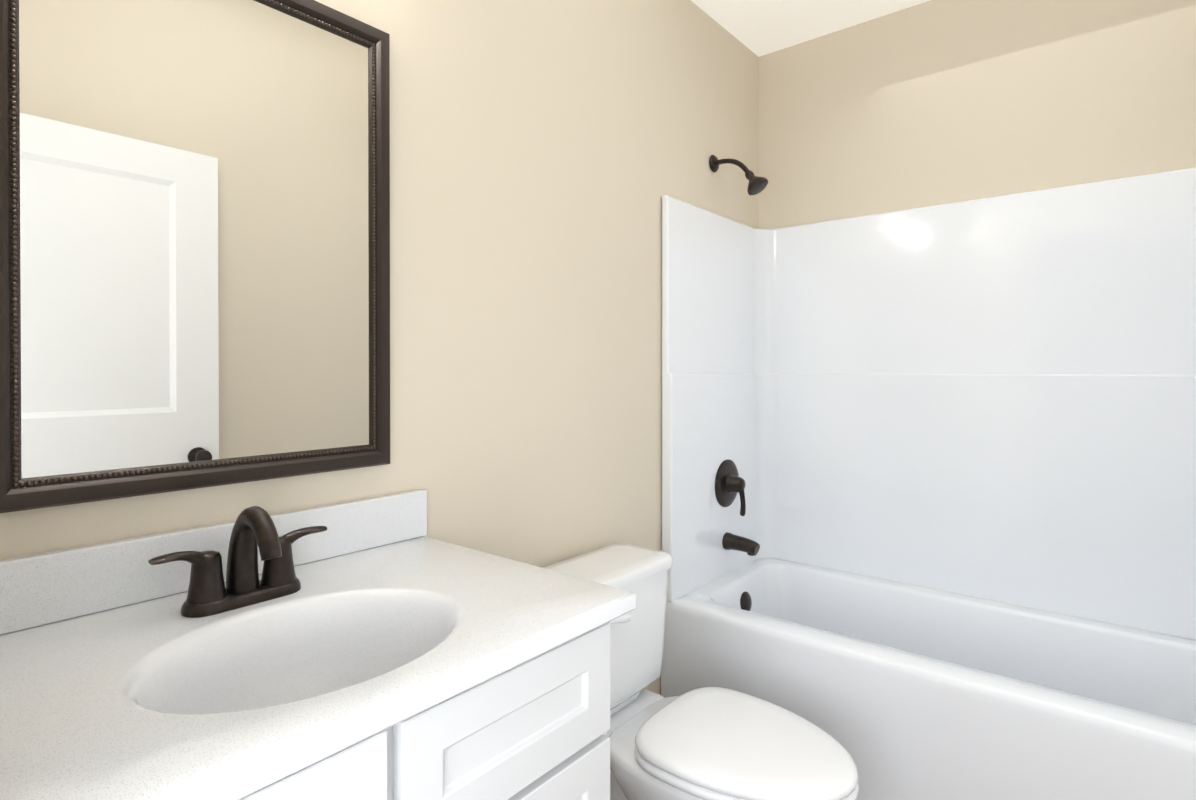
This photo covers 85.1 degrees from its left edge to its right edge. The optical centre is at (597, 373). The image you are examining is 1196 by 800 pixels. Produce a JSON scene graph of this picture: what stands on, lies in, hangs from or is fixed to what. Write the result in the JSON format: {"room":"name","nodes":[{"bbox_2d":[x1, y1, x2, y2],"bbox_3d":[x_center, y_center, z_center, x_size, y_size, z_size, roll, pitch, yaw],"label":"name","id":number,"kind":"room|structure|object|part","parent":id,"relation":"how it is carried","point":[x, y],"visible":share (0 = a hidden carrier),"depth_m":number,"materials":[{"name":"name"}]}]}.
{"room":"bathroom","nodes":[
{"label":"bathroom","id":0,"kind":"room"},
{"bbox_2d":[0,0,758,694],"bbox_3d":[-0.153,-0.148,1.733,0.120,2.740,2.590,0,0,39],"label":"wall","id":1,"kind":"structure","parent":0,"point":[546,156],"depth_m":1.62,"materials":[{"name":"beige paint"}]},
{"bbox_2d":[0,0,389,512],"bbox_3d":[-0.605,-0.245,1.064,0.025,0.852,0.597,0,0,39],"label":"mirror","id":2,"kind":"object","parent":1,"relation":"attached to","point":[194,244],"visible":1,"depth_m":1.02,"materials":[{"name":"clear mirror"}]},
{"bbox_2d":[0,490,426,634],"bbox_3d":[-0.602,0.292,1.075,0.020,0.094,0.750,0,0,39],"label":"backsplash","id":3,"kind":"structure","parent":1,"relation":"attached to","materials":[{"name":"white stone"}]},
{"bbox_2d":[691,0,929,56],"bbox_3d":[0.985,-1.389,1.818,1.520,0.260,0.760,0,0,39],"label":"ceiling","id":4,"kind":"structure","parent":0,"point":[758,28],"depth_m":2.30,"materials":[{"name":"white paint"}]},
{"bbox_2d":[758,0,1195,228],"bbox_3d":[1.265,-0.151,2.165,1.520,2.740,0.120,0,0,39],"label":"wall","id":5,"kind":"structure","parent":0,"point":[931,103],"depth_m":2.12,"materials":[{"name":"beige paint"}]},
{"bbox_3d":[0.480,1.275,1.220,1.760,0.100,2.590,0,0,39],"label":"floor","id":6,"kind":"structure","parent":0,"visible":0},
{"bbox_2d":[0,490,635,799],"bbox_3d":[-0.395,0.711,0.907,0.559,1.032,0.750,0,0,39],"label":"bathroom vanity","id":7,"kind":"object","parent":6,"relation":"on","point":[381,648],"visible":1,"depth_m":0.87,"materials":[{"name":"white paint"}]},
{"bbox_2d":[148,506,326,617],"bbox_3d":[-0.504,0.267,0.955,0.135,0.146,0.248,0,0,39],"label":"faucet","id":8,"kind":"object","parent":7,"relation":"on","point":[278,591],"depth_m":0.96,"materials":[{"name":"brown metal"}]},
{"bbox_2d":[543,543,858,799],"bbox_3d":[0.219,0.852,1.497,0.730,0.742,0.384,0,0,39],"label":"toilet","id":9,"kind":"object","parent":6,"relation":"on","point":[712,743],"visible":0.58,"depth_m":1.44,"materials":[{"name":"white ceramic"}]},
{"bbox_3d":[0.016,0.498,1.662,0.204,0.036,0.384,0,0,39],"label":"lid","id":10,"kind":"part","parent":9,"relation":"part of","materials":[{"name":"white ceramic"}]},
{"bbox_3d":[0.037,0.576,1.530,0.029,0.035,0.100,0,0,39],"label":"handle","id":11,"kind":"part","parent":9,"relation":"part of","materials":[{"name":"white ceramic"}]},
{"bbox_3d":[0.327,0.825,1.408,0.452,0.023,0.374,0,0,39],"label":"seat","id":12,"kind":"part","parent":9,"relation":"part of","materials":[{"name":"white plastic"}]},
{"bbox_3d":[0.327,0.796,1.408,0.450,0.034,0.372,0,0,39],"label":"seat lid","id":13,"kind":"part","parent":9,"relation":"part of","materials":[{"name":"white plastic"}]},
{"bbox_2d":[661,155,1195,799],"bbox_3d":[1.004,0.224,1.850,1.514,1.995,0.697,0,0,39],"label":"bathtub","id":14,"kind":"object","parent":6,"relation":"on","point":[929,503],"visible":0.94,"depth_m":2.01,"materials":[{"name":"white plastic"}]},
{"bbox_3d":[0.503,0.595,2.272,0.123,0.062,0.060,0,0,39],"label":"spout","id":15,"kind":"part","parent":14,"relation":"part of","materials":[{"name":"brown metal"}]}
]}

